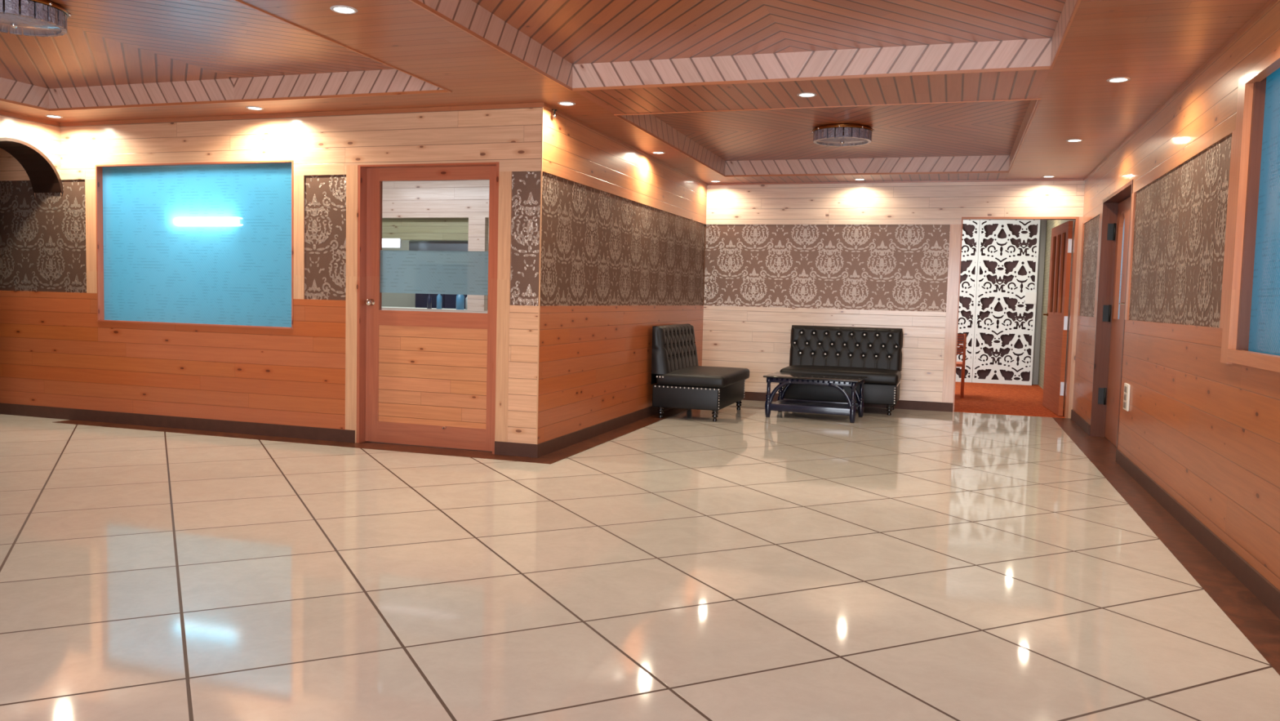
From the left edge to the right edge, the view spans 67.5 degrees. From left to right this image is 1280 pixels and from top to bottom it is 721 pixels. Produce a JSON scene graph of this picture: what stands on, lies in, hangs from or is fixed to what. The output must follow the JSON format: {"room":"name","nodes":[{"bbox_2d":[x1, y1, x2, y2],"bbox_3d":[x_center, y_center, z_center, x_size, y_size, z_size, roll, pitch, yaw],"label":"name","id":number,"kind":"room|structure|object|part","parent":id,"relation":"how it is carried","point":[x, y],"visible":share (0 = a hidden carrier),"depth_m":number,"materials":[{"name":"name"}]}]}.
{"room":"lobby","nodes":[
{"label":"lobby","id":0,"kind":"room"},
{"bbox_2d":[0,115,63,193],"bbox_3d":[-6.578,-0.534,4.140,0.322,2.593,9.047,3,4,18],"label":"wall","id":1,"kind":"structure","parent":0,"point":[35,145],"depth_m":8.17,"materials":[{"name":"brown wood"}]},
{"bbox_2d":[0,106,542,444],"bbox_3d":[-4.289,-0.825,8.191,7.538,2.750,0.143,3,4,18],"label":"wall","id":2,"kind":"structure","parent":0,"point":[55,350],"depth_m":7.75,"materials":[{"name":"brown wood"}]},
{"bbox_2d":[95,160,293,328],"bbox_3d":[-3.690,-0.963,7.985,2.012,1.335,0.148,3,4,18],"label":"window","id":3,"kind":"structure","parent":2,"relation":"in","point":[183,243],"depth_m":7.97,"materials":[{"name":"blue glass"}]},
{"bbox_2d":[0,402,538,457],"bbox_3d":[-4.337,0.501,8.212,7.550,0.100,0.024,3,4,18],"label":"baseboard","id":4,"kind":"structure","parent":2,"relation":"attached to","point":[506,448],"depth_m":7.96,"materials":[{"name":"brown wood"}]},
{"bbox_2d":[356,161,499,453],"bbox_3d":[-1.608,-0.406,7.342,1.203,2.160,0.142,3,4,18],"label":"trim","id":5,"kind":"structure","parent":2,"relation":"attached to","point":[362,169],"depth_m":7.45,"materials":[{"name":"red wood"}]},
{"bbox_2d":[364,165,496,451],"bbox_3d":[-1.608,-0.402,7.341,1.155,2.140,0.108,3,4,18],"label":"door","id":6,"kind":"structure","parent":2,"relation":"in","point":[429,375],"depth_m":7.38,"materials":[{"name":"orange wood"}]},
{"bbox_3d":[-2.111,-0.454,7.481,0.056,0.056,0.068,3,4,18],"label":"knob","id":7,"kind":"part","parent":6,"relation":"part of","materials":[{"name":"silver metal"}]},
{"bbox_3d":[-1.577,-0.873,7.338,0.945,0.998,0.006,3,4,18],"label":"glass pane","id":8,"kind":"part","parent":6,"relation":"part of","materials":[{"name":"clear glass"}]},
{"bbox_3d":[-1.602,0.120,7.403,0.945,0.760,0.024,3,4,18],"label":"plank panel","id":9,"kind":"part","parent":6,"relation":"part of","materials":[{"name":"brown wood"}]},
{"bbox_2d":[536,106,543,444],"bbox_3d":[-0.729,-0.617,6.972,0.009,2.473,0.009,3,4,18],"label":"trim","id":10,"kind":"structure","parent":2,"relation":"attached to","point":[542,124],"depth_m":6.97,"materials":[{"name":"brown wood"}]},
{"bbox_2d":[381,180,489,313],"bbox_3d":[-2.873,-1.090,12.725,7.418,2.750,0.100,3,4,18],"label":"wall","id":11,"kind":"structure","parent":0,"point":[469,199],"depth_m":12.49,"materials":[{"name":"grey wood"}]},
{"bbox_2d":[382,238,401,248],"bbox_3d":[-3.519,-1.570,12.802,0.720,0.125,0.060,3,4,18],"label":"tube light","id":12,"kind":"object","parent":11,"relation":"attached to","point":[386,242],"visible":0.43,"depth_m":12.71,"materials":[{"name":"white plastic"}]},
{"bbox_2d":[382,217,468,240],"bbox_3d":[-3.405,-1.813,12.967,2.575,0.365,0.030,3,4,18],"label":"board pelmet","id":13,"kind":"object","parent":11,"relation":"attached to","point":[405,228],"visible":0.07,"depth_m":12.77,"materials":[{"name":"beige wood"}]},
{"bbox_2d":[408,240,488,250],"bbox_3d":[-2.560,-1.752,13.042,1.000,0.555,0.530,3,4,18],"label":"range hood","id":14,"kind":"object","parent":11,"relation":"attached to","point":[414,245],"visible":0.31,"depth_m":12.82,"materials":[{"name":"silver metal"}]},
{"bbox_2d":[537,106,706,457],"bbox_3d":[-0.011,-0.794,9.336,0.132,2.750,4.952,3,4,18],"label":"wall","id":15,"kind":"structure","parent":0,"point":[623,230],"depth_m":8.31,"materials":[{"name":"brown wood"}]},
{"bbox_2d":[0,0,1269,183],"bbox_3d":[-2.875,-1.946,5.396,11.845,0.293,14.079,3,4,18],"label":"ceiling","id":16,"kind":"structure","parent":0,"point":[948,90],"depth_m":6.12,"materials":[{"name":"brown wood"}]},
{"bbox_2d":[0,0,71,36],"bbox_3d":[-3.480,-1.917,5.327,0.530,0.138,0.530,5,5,40],"label":"ceiling lamp","id":17,"kind":"object","parent":16,"relation":"attached to","point":[32,18],"visible":1,"depth_m":5.28,"materials":[{"name":"grey glass"}]},
{"bbox_3d":[-3.481,-1.877,5.329,0.456,0.022,0.456,3,4,18],"label":"glass","id":18,"kind":"part","parent":17,"relation":"part of","materials":[{"name":"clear glass"}]},
{"bbox_3d":[-3.479,-1.977,5.323,0.490,0.018,0.490,3,4,18],"label":"plate","id":19,"kind":"part","parent":17,"relation":"part of","materials":[{"name":"gold metal"}]},
{"bbox_2d":[44,115,62,118],"bbox_3d":[-4.859,-2.022,7.946,0.132,0.010,0.132,3,4,18],"label":"recessed light","id":20,"kind":"object","parent":16,"relation":"in","point":[48,116],"visible":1,"depth_m":7.94,"materials":[{"name":"white plastic"}]},
{"bbox_2d":[245,106,264,110],"bbox_3d":[-2.957,-1.936,7.359,0.132,0.010,0.132,3,4,18],"label":"recessed light","id":21,"kind":"object","parent":16,"relation":"in","point":[252,108],"visible":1,"depth_m":7.34,"materials":[{"name":"white plastic"}]},
{"bbox_2d":[329,5,357,14],"bbox_3d":[-1.456,-1.724,4.712,0.132,0.010,0.132,3,4,18],"label":"recessed light","id":22,"kind":"object","parent":16,"relation":"in","point":[338,9],"visible":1,"depth_m":4.71,"materials":[{"name":"white plastic"}]},
{"bbox_3d":[-1.456,-1.722,4.713,0.095,0.004,0.095,5,5,40],"label":"bulb","id":23,"kind":"part","parent":22,"relation":"part of","materials":[{"name":"white glass"}]},
{"bbox_2d":[551,109,556,118],"bbox_3d":[-0.627,-1.804,7.015,0.040,0.062,0.040,3,4,18],"label":"spotlight","id":24,"kind":"object","parent":16,"relation":"attached to","point":[553,115],"visible":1,"depth_m":7.00,"materials":[{"name":"black metal"}]},
{"bbox_2d":[557,101,575,106],"bbox_3d":[-0.528,-1.845,6.886,0.132,0.010,0.132,3,4,18],"label":"recessed light","id":25,"kind":"object","parent":16,"relation":"in","point":[565,104],"visible":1,"depth_m":6.88,"materials":[{"name":"white plastic"}]},
{"bbox_3d":[-0.528,-1.843,6.886,0.095,0.004,0.095,-1,5,-34],"label":"bulb","id":26,"kind":"part","parent":25,"relation":"part of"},
{"bbox_2d":[651,151,665,154],"bbox_3d":[0.175,-1.975,9.113,0.132,0.010,0.132,3,4,18],"label":"recessed light","id":27,"kind":"object","parent":16,"relation":"in","point":[655,153],"visible":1,"depth_m":9.11,"materials":[{"name":"white plastic"}]},
{"bbox_2d":[796,92,817,97],"bbox_3d":[1.114,-1.772,6.395,0.132,0.010,0.132,3,4,18],"label":"recessed light","id":28,"kind":"object","parent":16,"relation":"in","point":[807,94],"visible":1,"depth_m":6.38,"materials":[{"name":"white plastic"}]},
{"bbox_3d":[1.114,-1.770,6.395,0.095,0.004,0.095,5,5,40],"label":"bulb","id":29,"kind":"part","parent":28,"relation":"part of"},
{"bbox_2d":[811,123,874,146],"bbox_3d":[1.807,-2.000,8.554,0.530,0.138,0.530,5,5,40],"label":"ceiling lamp","id":30,"kind":"object","parent":16,"relation":"attached to","point":[840,134],"visible":1,"depth_m":8.38,"materials":[{"name":"grey glass"}]},
{"bbox_3d":[1.806,-1.960,8.557,0.456,0.022,0.456,3,4,18],"label":"glass","id":31,"kind":"part","parent":30,"relation":"part of","materials":[{"name":"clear glass"}]},
{"bbox_3d":[1.808,-2.060,8.550,0.490,0.018,0.490,3,4,18],"label":"plate","id":32,"kind":"part","parent":30,"relation":"part of","materials":[{"name":"gold metal"}]},
{"bbox_2d":[1042,175,1054,177],"bbox_3d":[4.309,-1.938,10.101,0.132,0.010,0.132,3,4,18],"label":"recessed light","id":33,"kind":"object","parent":16,"relation":"in","point":[1045,176],"visible":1,"depth_m":10.09,"materials":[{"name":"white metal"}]},
{"bbox_2d":[1066,138,1083,142],"bbox_3d":[3.575,-1.809,7.884,0.132,0.010,0.132,3,4,18],"label":"recessed light","id":34,"kind":"object","parent":16,"relation":"in","point":[1073,140],"visible":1,"depth_m":7.88,"materials":[{"name":"white plastic"}]},
{"bbox_2d":[1106,77,1130,83],"bbox_3d":[2.876,-1.686,5.760,0.132,0.010,0.132,3,4,18],"label":"recessed light","id":35,"kind":"object","parent":16,"relation":"in","point":[1114,80],"visible":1,"depth_m":5.75,"materials":[{"name":"white plastic"}]},
{"bbox_3d":[2.876,-1.684,5.760,0.095,0.004,0.095,0,4,-20],"label":"bulb","id":36,"kind":"part","parent":35,"relation":"part of","materials":[{"name":"white glass"}]},
{"bbox_2d":[0,400,1279,720],"bbox_3d":[-2.952,0.763,5.536,11.850,0.001,13.999,3,4,18],"label":"floor","id":37,"kind":"structure","parent":0,"point":[746,564],"depth_m":4.04,"materials":[{"name":"beige tile"}]},
{"bbox_2d":[651,323,749,422],"bbox_3d":[0.657,0.098,9.973,0.742,0.918,1.275,3,4,18],"label":"sofa","id":38,"kind":"object","parent":37,"relation":"on","point":[682,383],"visible":1,"depth_m":9.48,"materials":[{"name":"black leather"}]},
{"bbox_3d":[0.208,0.515,9.564,0.066,0.118,0.068,3,4,18],"label":"leg","id":39,"kind":"part","parent":38,"relation":"part of","materials":[{"name":"black wood"}]},
{"bbox_3d":[0.391,-0.081,10.049,0.173,0.583,1.264,3,4,18],"label":"backrest","id":40,"kind":"part","parent":38,"relation":"part of","materials":[{"name":"black leather"}]},
{"bbox_2d":[656,365,749,387],"bbox_3d":[0.679,0.156,9.969,0.694,0.135,1.264,3,4,18],"label":"seat cushion","id":41,"kind":"object","parent":38,"relation":"on","point":[677,376],"depth_m":9.46,"materials":[{"name":"black leather"}]},
{"bbox_3d":[0.736,0.539,9.394,0.066,0.118,0.068,3,4,18],"label":"leg","id":42,"kind":"part","parent":38,"relation":"part of","materials":[{"name":"black wood"}]},
{"bbox_3d":[1.076,0.479,10.438,0.066,0.118,0.068,3,4,18],"label":"leg","id":43,"kind":"part","parent":38,"relation":"part of","materials":[{"name":"black wood"}]},
{"bbox_2d":[763,371,867,422],"bbox_3d":[1.817,0.375,9.941,0.970,0.428,0.618,3,4,21],"label":"coffee table","id":44,"kind":"object","parent":37,"relation":"on","point":[787,379],"visible":1,"depth_m":9.78,"materials":[{"name":"black paint"}]},
{"bbox_3d":[1.320,0.377,9.854,0.066,0.410,0.066,3,4,21],"label":"leg","id":45,"kind":"part","parent":44,"relation":"part of","materials":[{"name":"black paint"}]},
{"bbox_3d":[1.519,0.349,10.355,0.066,0.410,0.066,3,4,21],"label":"leg","id":46,"kind":"part","parent":44,"relation":"part of","materials":[{"name":"black paint"}]},
{"bbox_3d":[1.716,0.495,9.699,0.870,0.075,0.028,3,4,21],"label":"shelf rail","id":47,"kind":"part","parent":44,"relation":"part of","materials":[{"name":"black paint"}]},
{"bbox_3d":[1.918,0.466,10.209,0.870,0.075,0.028,3,4,21],"label":"shelf rail","id":48,"kind":"part","parent":44,"relation":"part of","materials":[{"name":"black paint"}]},
{"bbox_3d":[2.120,0.418,9.540,0.066,0.410,0.066,3,4,21],"label":"leg","id":49,"kind":"part","parent":44,"relation":"part of","materials":[{"name":"black paint"}]},
{"bbox_3d":[2.318,0.390,10.041,0.066,0.410,0.066,3,4,21],"label":"leg","id":50,"kind":"part","parent":44,"relation":"part of","materials":[{"name":"black paint"}]},
{"bbox_2d":[779,324,902,415],"bbox_3d":[2.245,0.091,10.679,1.275,0.918,0.742,3,4,18],"label":"sofa","id":51,"kind":"object","parent":37,"relation":"on","point":[875,353],"visible":0.93,"depth_m":10.77,"materials":[{"name":"black leather"}]},
{"bbox_2d":[779,364,901,384],"bbox_3d":[2.236,0.148,10.660,1.264,0.135,0.694,3,4,18],"label":"seat cushion","id":52,"kind":"object","parent":51,"relation":"on","point":[876,374],"depth_m":10.41,"materials":[{"name":"black leather"}]},
{"bbox_3d":[2.337,-0.092,10.938,1.264,0.583,0.173,3,4,18],"label":"backrest","id":53,"kind":"part","parent":51,"relation":"part of","materials":[{"name":"black leather"}]},
{"bbox_3d":[2.674,0.529,10.278,0.068,0.118,0.066,3,4,18],"label":"leg","id":54,"kind":"part","parent":51,"relation":"part of","materials":[{"name":"black wood"}]},
{"bbox_2d":[381,219,1046,384],"bbox_3d":[-0.806,-0.997,12.091,11.945,2.750,9.435,3,4,18],"label":"wall","id":55,"kind":"structure","parent":0,"point":[1042,222],"depth_m":14.75,"materials":[{"name":"white paint"}]},
{"bbox_2d":[53,408,688,463],"bbox_3d":[-2.060,0.499,9.921,4.647,0.012,5.053,3,4,18],"label":"floor border","id":56,"kind":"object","parent":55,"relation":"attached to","point":[553,457],"depth_m":7.57,"materials":[{"name":"brown tile"}]},
{"bbox_2d":[0,0,1278,185],"bbox_3d":[-1.529,-1.729,4.970,8.685,0.030,13.879,3,4,18],"label":"trim","id":57,"kind":"structure","parent":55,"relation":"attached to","point":[1261,11],"depth_m":7.60,"materials":[{"name":"brown wood"}]},
{"bbox_2d":[1052,417,1279,675],"bbox_3d":[2.517,1.017,3.810,0.359,0.012,13.879,3,4,18],"label":"floor border","id":58,"kind":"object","parent":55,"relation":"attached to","point":[1260,625],"depth_m":4.69,"materials":[{"name":"brown tile"}]},
{"bbox_2d":[702,180,1084,417],"bbox_3d":[2.764,-0.836,10.993,4.387,2.750,0.124,3,4,18],"label":"wall","id":59,"kind":"structure","parent":0,"point":[778,257],"depth_m":11.03,"materials":[{"name":"brown wood"}]},
{"bbox_2d":[742,391,952,411],"bbox_3d":[2.134,0.463,11.213,2.904,0.100,0.024,3,4,18],"label":"baseboard","id":60,"kind":"structure","parent":59,"relation":"attached to","point":[756,396],"depth_m":10.90,"materials":[{"name":"brown wood"}]},
{"bbox_2d":[952,216,1079,417],"bbox_3d":[4.124,-0.484,10.569,1.190,2.172,0.126,3,4,18],"label":"trim","id":61,"kind":"structure","parent":59,"relation":"attached to","point":[1076,219],"depth_m":10.38,"materials":[{"name":"brown wood"}]},
{"bbox_2d":[1042,220,1073,415],"bbox_3d":[4.767,-0.487,11.019,0.097,2.130,1.134,2,4,14],"label":"door","id":62,"kind":"structure","parent":59,"relation":"in","point":[1057,313],"depth_m":10.83,"materials":[{"name":"orange wood"}]},
{"bbox_2d":[954,381,1064,417],"bbox_3d":[4.122,0.453,13.061,3.045,0.034,4.701,3,4,18],"label":"floor","id":63,"kind":"structure","parent":0,"point":[978,397],"depth_m":12.18,"materials":[{"name":"orange carpet"}]},
{"bbox_2d":[955,333,966,397],"bbox_3d":[3.956,0.043,12.645,0.626,0.830,0.488,3,4,18],"label":"slatted chair","id":64,"kind":"object","parent":63,"relation":"on","point":[962,364],"visible":0.38,"depth_m":12.33,"materials":[{"name":"orange wood"}]},
{"bbox_3d":[3.958,0.038,12.649,0.610,0.040,0.480,3,4,18],"label":"chair seat","id":65,"kind":"part","parent":64,"relation":"part of","materials":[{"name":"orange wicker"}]},
{"bbox_3d":[4.167,0.068,12.340,0.033,0.830,0.033,1,4,-5],"label":"chair post","id":66,"kind":"part","parent":64,"relation":"part of","materials":[{"name":"brown wood"}]},
{"bbox_2d":[955,219,979,382],"bbox_3d":[4.785,-0.957,14.954,0.858,2.560,0.082,3,4,18],"label":"screen","id":67,"kind":"object","parent":63,"relation":"on","point":[970,242],"visible":0.21,"depth_m":14.84,"materials":[{"name":"white wood"}]},
{"bbox_3d":[4.782,-0.956,14.944,0.858,2.560,0.062,3,4,18],"label":"screen frame","id":68,"kind":"part","parent":67,"relation":"part of","materials":[{"name":"white wood"}]},
{"bbox_2d":[972,219,1039,385],"bbox_3d":[5.604,-0.919,14.688,0.858,2.560,0.082,3,4,18],"label":"screen","id":69,"kind":"object","parent":63,"relation":"on","point":[1008,250],"visible":0.98,"depth_m":14.68,"materials":[{"name":"white wood"}]},
{"bbox_2d":[1024,292,1036,303],"bbox_3d":[5.926,-0.947,14.535,0.165,0.180,0.013,3,4,18],"label":"switch panel","id":70,"kind":"object","parent":69,"relation":"attached to","point":[1030,297],"visible":1,"depth_m":14.53,"materials":[{"name":"white plastic"}]},
{"bbox_2d":[1037,0,1279,590],"bbox_3d":[3.375,-0.485,5.929,0.163,2.750,18.600,3,4,18],"label":"wall","id":71,"kind":"structure","parent":0,"point":[1206,429],"depth_m":5.48,"materials":[{"name":"orange wood"}]},
{"bbox_2d":[1089,179,1133,448],"bbox_3d":[4.098,-0.341,8.188,0.164,2.200,1.540,3,4,18],"label":"trim","id":72,"kind":"structure","parent":71,"relation":"attached to","point":[1110,204],"depth_m":8.88,"materials":[{"name":"brown wood"}]},
{"bbox_2d":[1097,196,1130,446],"bbox_3d":[4.124,-0.323,8.183,0.120,2.155,1.473,3,4,18],"label":"door","id":73,"kind":"structure","parent":71,"relation":"in","point":[1124,206],"depth_m":8.67,"materials":[{"name":"brown wood"}]},
{"bbox_2d":[1123,382,1130,411],"bbox_3d":[3.662,0.274,7.218,0.022,0.200,0.180,3,4,18],"label":"power outlet","id":74,"kind":"object","parent":71,"relation":"attached to","point":[1126,386],"visible":1,"depth_m":7.17,"materials":[{"name":"white plastic"}]},
{"bbox_2d":[1071,408,1279,618],"bbox_3d":[2.536,0.964,3.798,0.024,0.100,13.875,3,4,18],"label":"baseboard","id":75,"kind":"structure","parent":71,"relation":"attached to","point":[1259,585],"depth_m":4.84,"materials":[{"name":"brown wood"}]},
{"bbox_2d":[1220,46,1279,372],"bbox_3d":[2.531,-0.601,3.433,0.122,1.370,2.550,3,4,18],"label":"window","id":76,"kind":"structure","parent":71,"relation":"in","point":[1251,332],"depth_m":4.47,"materials":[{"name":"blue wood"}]},
{"bbox_3d":[2.546,-0.620,3.426,0.001,1.290,2.250,3,4,18],"label":"frosted pane","id":77,"kind":"part","parent":76,"relation":"part of","materials":[{"name":"blue glass"}]},
{"bbox_3d":[-2.536,0.225,13.955,7.418,0.020,2.301,3,4,18],"label":"floor","id":78,"kind":"structure","parent":0,"visible":0},
{"bbox_2d":[381,306,466,310],"bbox_3d":[-2.504,-0.211,13.045,4.000,0.972,0.560,3,4,18],"label":"countertop","id":79,"kind":"structure","parent":78,"relation":"on","point":[381,306],"depth_m":13.05,"materials":[{"name":"white plastic"}]},
{"bbox_2d":[426,293,431,308],"bbox_3d":[-2.836,-0.816,12.908,0.060,0.237,0.060,3,4,18],"label":"bottle","id":80,"kind":"object","parent":79,"relation":"on","point":[428,298],"visible":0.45,"depth_m":12.89,"materials":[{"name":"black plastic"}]},
{"bbox_2d":[436,293,441,309],"bbox_3d":[-2.693,-0.824,12.861,0.070,0.267,0.070,3,4,18],"label":"bottle","id":81,"kind":"object","parent":79,"relation":"on","point":[438,296],"visible":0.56,"depth_m":12.84,"materials":[{"name":"blue plastic"}]},
{"bbox_2d":[456,294,464,309],"bbox_3d":[-2.393,-0.820,12.763,0.110,0.287,0.110,3,4,18],"label":"bottle","id":82,"kind":"object","parent":79,"relation":"on","point":[460,298],"visible":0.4,"depth_m":12.72,"materials":[{"name":"blue plastic"}]},
{"bbox_2d":[465,294,467,309],"bbox_3d":[-2.298,-0.804,12.849,0.080,0.247,0.080,3,4,18],"label":"bottle","id":83,"kind":"object","parent":79,"relation":"on","point":[466,298],"visible":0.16,"depth_m":12.82,"materials":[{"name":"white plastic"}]},
{"bbox_2d":[415,293,488,309],"bbox_3d":[-2.389,-0.628,14.479,2.000,1.620,0.520,3,4,18],"label":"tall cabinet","id":84,"kind":"object","parent":78,"relation":"on","point":[448,301],"visible":0.02,"depth_m":14.40,"materials":[{"name":"wood"}]},
{"bbox_3d":[-3.179,-0.687,14.470,0.480,1.500,0.019,3,4,18],"label":"cupboard door","id":85,"kind":"part","parent":84,"relation":"part of","materials":[{"name":"wood"}]},
{"bbox_3d":[-2.703,-0.665,14.316,0.480,1.500,0.019,3,4,18],"label":"cupboard door","id":86,"kind":"part","parent":84,"relation":"part of","materials":[{"name":"wood"}]}
]}

